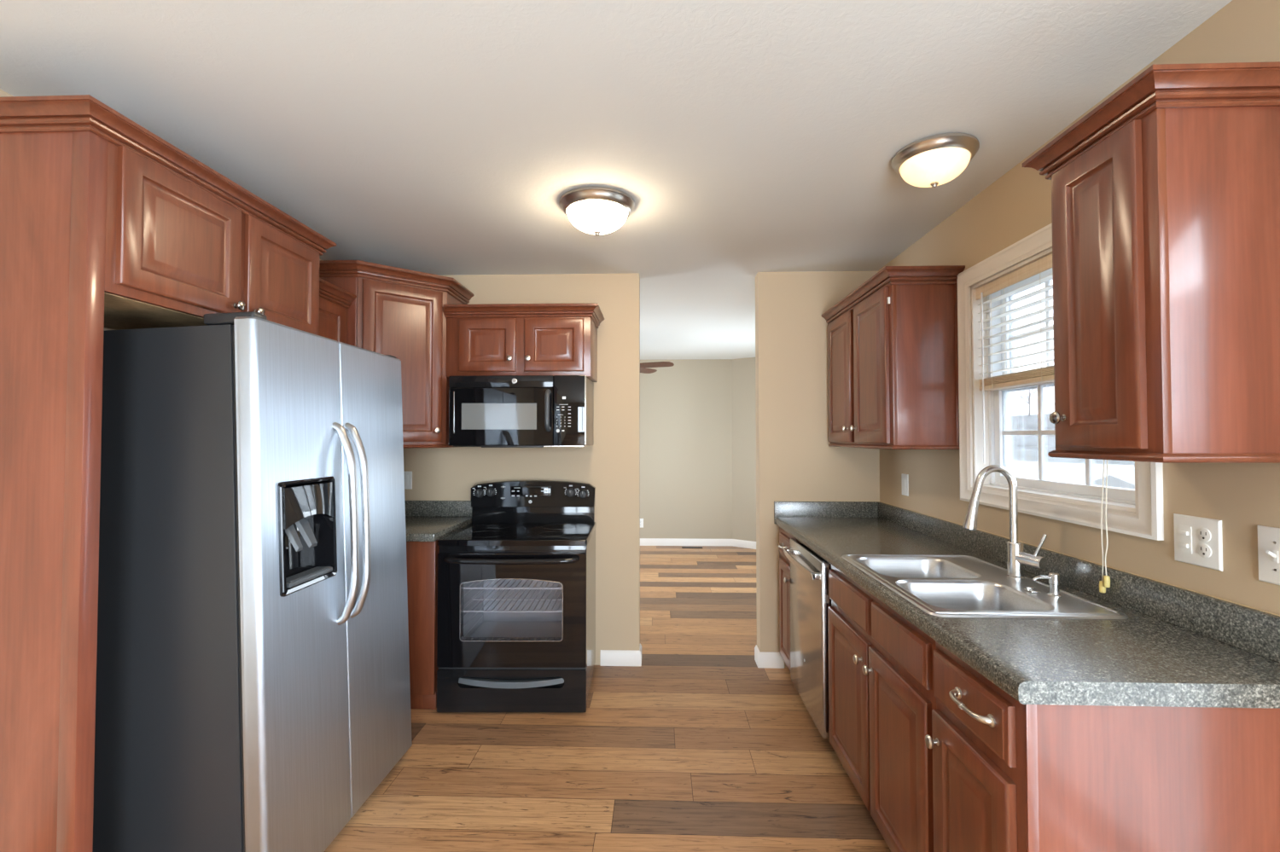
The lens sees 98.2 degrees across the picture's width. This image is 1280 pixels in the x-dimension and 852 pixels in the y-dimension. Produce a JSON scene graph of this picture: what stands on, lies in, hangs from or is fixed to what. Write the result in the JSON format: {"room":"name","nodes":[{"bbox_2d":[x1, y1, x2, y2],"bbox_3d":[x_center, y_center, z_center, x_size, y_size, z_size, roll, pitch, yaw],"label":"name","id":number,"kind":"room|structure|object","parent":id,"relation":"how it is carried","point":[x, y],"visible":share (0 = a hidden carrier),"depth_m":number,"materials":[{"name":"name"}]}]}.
{"room":"kitchen","nodes":[
{"label":"kitchen","id":0,"kind":"room"},
{"bbox_2d":[0,89,321,330],"bbox_3d":[-2.004,0.196,0.517,0.140,2.440,6.000,0,-1,2],"label":"wall","id":1,"kind":"structure","parent":0,"point":[2,93],"depth_m":1.66,"materials":[{"name":"beige paint"}]},
{"bbox_2d":[318,278,356,343],"bbox_3d":[-1.669,-0.288,2.637,0.386,0.792,0.482,0,-1,2],"label":"upper cabinet","id":2,"kind":"object","parent":1,"relation":"attached to","point":[334,301],"visible":0.16,"depth_m":2.72,"materials":[{"name":"brown wood"}]},
{"bbox_2d":[324,546,890,851],"bbox_3d":[-0.531,1.486,2.336,5.060,0.060,10.070,0,-1,2],"label":"floor","id":3,"kind":"structure","parent":0,"point":[697,747],"depth_m":2.41,"materials":[{"name":"brown wood"}]},
{"bbox_2d":[0,94,336,851],"bbox_3d":[-1.619,0.315,1.895,0.536,2.262,1.060,0,-1,2],"label":"tall cabinet","id":4,"kind":"object","parent":3,"relation":"on","point":[105,222],"visible":0.88,"depth_m":1.42,"materials":[{"name":"brown wood"}]},
{"bbox_2d":[92,311,412,851],"bbox_3d":[-1.443,0.565,2.050,0.903,1.779,0.904,0,-1,3],"label":"refrigerator","id":5,"kind":"object","parent":3,"relation":"on","point":[253,690],"visible":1,"depth_m":1.61,"materials":[{"name":"silver metal"}]},
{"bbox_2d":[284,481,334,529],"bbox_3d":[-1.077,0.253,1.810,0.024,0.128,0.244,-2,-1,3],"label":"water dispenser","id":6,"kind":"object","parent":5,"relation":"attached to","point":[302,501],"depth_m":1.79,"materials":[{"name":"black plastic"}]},
{"bbox_2d":[406,540,439,709],"bbox_3d":[-1.451,1.035,2.989,0.796,0.872,0.984,0,-1,2],"label":"base cabinet","id":7,"kind":"object","parent":3,"relation":"on","point":[421,557],"visible":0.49,"depth_m":2.86,"materials":[{"name":"brown wood"}]},
{"bbox_2d":[404,500,471,541],"bbox_3d":[-1.450,0.529,3.000,0.798,0.140,0.984,0,-1,2],"label":"countertop","id":8,"kind":"structure","parent":7,"relation":"on","point":[425,520],"depth_m":3.40,"materials":[{"name":"grey stone"}]},
{"bbox_2d":[436,480,596,712],"bbox_3d":[-0.652,0.901,3.091,0.764,1.144,0.668,0,-1,0],"label":"range","id":9,"kind":"object","parent":3,"relation":"on","point":[516,584],"visible":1,"depth_m":2.83,"materials":[{"name":"black metal"}]},
{"bbox_2d":[436,552,587,668],"bbox_3d":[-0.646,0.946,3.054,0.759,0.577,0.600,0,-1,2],"label":"door","id":10,"kind":"structure","parent":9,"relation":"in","point":[496,610],"depth_m":2.83,"materials":[{"name":"black glass"}]},
{"bbox_2d":[437,522,596,546],"bbox_3d":[-0.652,0.603,3.129,0.764,0.030,0.605,0,-1,0],"label":"cooktop","id":11,"kind":"object","parent":9,"relation":"in","point":[475,533],"depth_m":2.99,"materials":[{"name":"black glass"}]},
{"bbox_2d":[512,488,547,497],"bbox_3d":[-0.670,0.403,3.372,0.221,0.056,0.004,0,-1,0],"label":"print","id":12,"kind":"object","parent":9,"relation":"attached to","point":[516,492],"depth_m":3.37,"materials":[{"name":"grey"}]},
{"bbox_2d":[681,546,702,548],"bbox_3d":[0.669,1.558,7.106,0.260,0.006,0.105,0,-1,2],"label":"floor vent","id":13,"kind":"object","parent":3,"relation":"in","point":[682,547],"visible":1,"depth_m":7.09,"materials":[{"name":"brown metal"}]},
{"bbox_2d":[778,527,794,671],"bbox_3d":[1.128,1.038,3.186,0.670,0.874,0.415,0,-1,2],"label":"base cabinet","id":14,"kind":"object","parent":3,"relation":"on","point":[784,563],"visible":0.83,"depth_m":3.17,"materials":[{"name":"brown wood"}]},
{"bbox_2d":[783,538,831,738],"bbox_3d":[1.058,1.029,2.675,0.617,0.866,0.598,0,-1,2],"label":"dishwasher","id":15,"kind":"object","parent":3,"relation":"on","point":[810,601],"visible":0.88,"depth_m":2.57,"materials":[{"name":"grey metal"}]},
{"bbox_2d":[827,564,936,851],"bbox_3d":[1.088,1.010,1.917,0.664,0.874,0.900,0,-1,2],"label":"base cabinet","id":16,"kind":"object","parent":3,"relation":"on","point":[882,701],"visible":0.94,"depth_m":1.77,"materials":[{"name":"brown wood"}]},
{"bbox_2d":[773,500,1279,709],"bbox_3d":[1.110,0.508,2.250,0.646,0.144,2.313,0,-1,2],"label":"countertop","id":17,"kind":"structure","parent":16,"relation":"on","point":[1176,646],"depth_m":1.35,"materials":[{"name":"grey stone"}]},
{"bbox_2d":[841,554,1128,619],"bbox_3d":[1.073,0.609,1.882,0.533,0.185,0.788,0,-1,2],"label":"sink","id":18,"kind":"object","parent":17,"relation":"in","point":[945,586],"visible":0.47,"depth_m":1.85,"materials":[{"name":"silver metal"}]},
{"bbox_2d":[1024,587,1040,593],"bbox_3d":[1.222,0.510,1.728,0.026,0.012,0.040,0,-1,2],"label":"drain stopper","id":19,"kind":"object","parent":18,"relation":"on","point":[1032,590],"visible":1,"depth_m":1.73,"materials":[{"name":"silver metal"}]},
{"bbox_2d":[1032,572,1062,598],"bbox_3d":[1.234,0.481,1.679,0.079,0.068,0.036,0,-1,2],"label":"soap dispenser","id":20,"kind":"object","parent":18,"relation":"on","point":[1054,578],"visible":1,"depth_m":1.67,"materials":[{"name":"silver metal"}]},
{"bbox_2d":[962,465,1047,580],"bbox_3d":[1.224,0.326,1.872,0.231,0.387,0.118,0,-1,2],"label":"faucet","id":21,"kind":"object","parent":17,"relation":"on","point":[1016,559],"visible":1,"depth_m":1.89,"materials":[{"name":"silver metal"}]},
{"bbox_2d":[925,641,1279,851],"bbox_3d":[1.064,0.997,1.282,0.670,0.874,0.370,0,-1,2],"label":"base cabinet","id":22,"kind":"object","parent":3,"relation":"on","point":[1009,776],"visible":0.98,"depth_m":1.11,"materials":[{"name":"brown wood"}]},
{"bbox_2d":[0,0,1232,360],"bbox_3d":[-0.531,-1.023,2.391,5.060,0.080,10.070,0,-1,2],"label":"ceiling","id":23,"kind":"structure","parent":0,"point":[746,138],"depth_m":1.71,"materials":[{"name":"white paint"}]},
{"bbox_2d":[559,186,634,236],"bbox_3d":[-0.187,-0.908,2.432,0.330,0.148,0.330,0,-1,2],"label":"ceiling light","id":24,"kind":"object","parent":23,"relation":"attached to","point":[596,210],"visible":1,"depth_m":2.34,"materials":[{"name":"white glass"}]},
{"bbox_2d":[640,361,674,373],"bbox_3d":[-0.230,-0.730,5.686,1.149,0.362,1.105,0,-1,2],"label":"ceiling fan","id":25,"kind":"object","parent":23,"relation":"hanging from","point":[657,364],"visible":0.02,"depth_m":5.60,"materials":[{"name":"brown wood"}]},
{"bbox_2d":[891,133,979,187],"bbox_3d":[1.067,-0.928,2.010,0.283,0.127,0.283,0,-1,2],"label":"ceiling light","id":26,"kind":"object","parent":23,"relation":"attached to","point":[933,161],"visible":1,"depth_m":1.94,"materials":[{"name":"white glass"}]},
{"bbox_2d":[403,271,879,668],"bbox_3d":[-0.492,0.262,3.525,5.060,2.440,0.115,0,-1,2],"label":"wall","id":27,"kind":"structure","parent":0,"point":[611,465],"depth_m":3.44,"materials":[{"name":"beige paint"}]},
{"bbox_2d":[319,260,474,448],"bbox_3d":[-1.453,-0.360,3.170,0.782,0.969,0.685,0,-1,2],"label":"upper cabinet","id":28,"kind":"object","parent":27,"relation":"attached to","point":[399,313],"visible":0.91,"depth_m":3.03,"materials":[{"name":"brown wood"}]},
{"bbox_2d":[403,471,412,489],"bbox_3d":[-1.478,0.343,3.493,0.078,0.112,0.010,0,-1,2],"label":"switch plate","id":29,"kind":"object","parent":27,"relation":"attached to","point":[408,475],"visible":0.64,"depth_m":3.49,"materials":[{"name":"white plastic"}]},
{"bbox_2d":[404,500,471,517],"bbox_3d":[-1.450,0.508,3.001,0.798,0.098,0.984,0,-1,2],"label":"backsplash","id":30,"kind":"structure","parent":27,"relation":"attached to","point":[428,509],"depth_m":3.47,"materials":[{"name":"grey stone"}]},
{"bbox_2d":[442,302,604,382],"bbox_3d":[-0.666,-0.481,3.297,0.876,0.406,0.384,0,-1,2],"label":"upper cabinet","id":31,"kind":"object","parent":27,"relation":"attached to","point":[491,339],"visible":0.97,"depth_m":3.14,"materials":[{"name":"brown wood"}]},
{"bbox_2d":[448,375,593,448],"bbox_3d":[-0.676,-0.076,3.249,0.764,0.401,0.459,0,-1,2],"label":"microwave","id":32,"kind":"object","parent":31,"relation":"attached to","point":[485,411],"visible":1,"depth_m":3.07,"materials":[{"name":"black paint"}]},
{"bbox_2d":[556,407,570,432],"bbox_3d":[-0.422,-0.042,3.059,0.081,0.155,0.002,0,-1,2],"label":"print","id":33,"kind":"object","parent":32,"relation":"attached to","point":[563,414],"depth_m":3.06,"materials":[{"name":"grey"}]},
{"bbox_2d":[600,644,641,666],"bbox_3d":[-0.116,1.435,3.480,0.253,0.092,0.129,0,-1,2],"label":"baseboard","id":34,"kind":"structure","parent":27,"relation":"attached to","point":[608,658],"depth_m":3.42,"materials":[{"name":"white paint"}]},
{"bbox_2d":[754,645,784,669],"bbox_3d":[0.803,1.435,3.449,0.158,0.092,0.129,0,-1,2],"label":"baseboard","id":35,"kind":"structure","parent":27,"relation":"attached to","point":[775,660],"depth_m":3.38,"materials":[{"name":"white paint"}]},
{"bbox_2d":[640,359,732,539],"bbox_3d":[-0.843,0.346,7.361,4.101,2.440,0.100,0,-1,2],"label":"wall","id":36,"kind":"structure","parent":0,"point":[686,406],"depth_m":7.26,"materials":[{"name":"beige paint"}]},
{"bbox_2d":[640,518,643,528],"bbox_3d":[0.007,1.272,7.257,0.075,0.118,0.009,0,-1,2],"label":"outlet plate","id":37,"kind":"object","parent":36,"relation":"attached to","point":[641,520],"visible":0.73,"depth_m":7.25,"materials":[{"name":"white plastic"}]},
{"bbox_2d":[640,538,756,549],"bbox_3d":[-0.341,1.517,7.209,4.814,0.092,0.482,0,-1,9],"label":"baseboard","id":38,"kind":"structure","parent":36,"relation":"attached to","point":[643,542],"depth_m":7.22,"materials":[{"name":"white paint"}]},
{"bbox_2d":[732,357,756,541],"bbox_3d":[1.658,0.338,6.962,1.164,2.440,0.190,-1,-1,31],"label":"wall","id":39,"kind":"structure","parent":0,"point":[743,369],"depth_m":7.14,"materials":[{"name":"beige paint"}]},
{"bbox_2d":[878,0,1279,615],"bbox_3d":[1.440,0.194,0.402,0.140,2.440,6.000,0,-1,2],"label":"wall","id":40,"kind":"structure","parent":0,"point":[1245,497],"depth_m":1.55,"materials":[{"name":"beige paint"}]},
{"bbox_2d":[821,265,965,449],"bbox_3d":[1.279,-0.293,2.932,0.350,0.816,0.970,0,-1,2],"label":"upper cabinet","id":41,"kind":"object","parent":40,"relation":"attached to","point":[893,348],"visible":0.93,"depth_m":2.50,"materials":[{"name":"brown wood"}]},
{"bbox_2d":[901,473,908,496],"bbox_3d":[1.454,0.323,3.045,0.010,0.118,0.078,0,-1,2],"label":"switch plate","id":42,"kind":"object","parent":40,"relation":"attached to","point":[904,478],"visible":1,"depth_m":3.03,"materials":[{"name":"white plastic"}]},
{"bbox_2d":[957,222,1163,541],"bbox_3d":[1.483,-0.186,1.984,0.161,1.008,0.976,0,-1,2],"label":"window","id":43,"kind":"structure","parent":40,"relation":"in","point":[1020,435],"depth_m":2.16,"materials":[{"name":"white paint"}]},
{"bbox_2d":[975,253,1110,593],"bbox_3d":[1.435,-0.049,1.984,0.117,1.103,0.796,0,-1,2],"label":"window blind","id":44,"kind":"object","parent":43,"relation":"attached to","point":[1045,375],"visible":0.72,"depth_m":2.13,"materials":[{"name":"white plastic"}]},
{"bbox_2d":[1022,61,1279,463],"bbox_3d":[1.225,-0.328,1.322,0.350,0.816,0.409,0,-1,2],"label":"upper cabinet","id":45,"kind":"object","parent":40,"relation":"attached to","point":[1166,194],"visible":1,"depth_m":1.17,"materials":[{"name":"brown wood"}]},
{"bbox_2d":[1173,513,1222,571],"bbox_3d":[1.396,0.290,1.394,0.014,0.122,0.122,0,-1,2],"label":"outlet","id":46,"kind":"object","parent":40,"relation":"attached to","point":[1198,541],"visible":1,"depth_m":1.38,"materials":[{"name":"white plastic"}]},
{"bbox_2d":[1197,528,1211,541],"bbox_3d":[1.395,0.270,1.371,0.002,0.034,0.034,0,-1,2],"label":"receptacle","id":47,"kind":"object","parent":46,"relation":"attached to","point":[1203,534],"depth_m":1.37,"materials":[{"name":"white plastic"}]},
{"bbox_2d":[1197,544,1211,558],"bbox_3d":[1.395,0.309,1.370,0.002,0.034,0.034,0,-1,2],"label":"receptacle","id":48,"kind":"object","parent":46,"relation":"attached to","point":[1203,550],"depth_m":1.37,"materials":[{"name":"white plastic"}]},
{"bbox_2d":[1257,525,1279,585],"bbox_3d":[1.384,0.285,1.190,0.024,0.124,0.122,0,-1,2],"label":"switch plate","id":49,"kind":"object","parent":40,"relation":"attached to","point":[1268,538],"visible":1,"depth_m":1.23,"materials":[{"name":"white plastic"}]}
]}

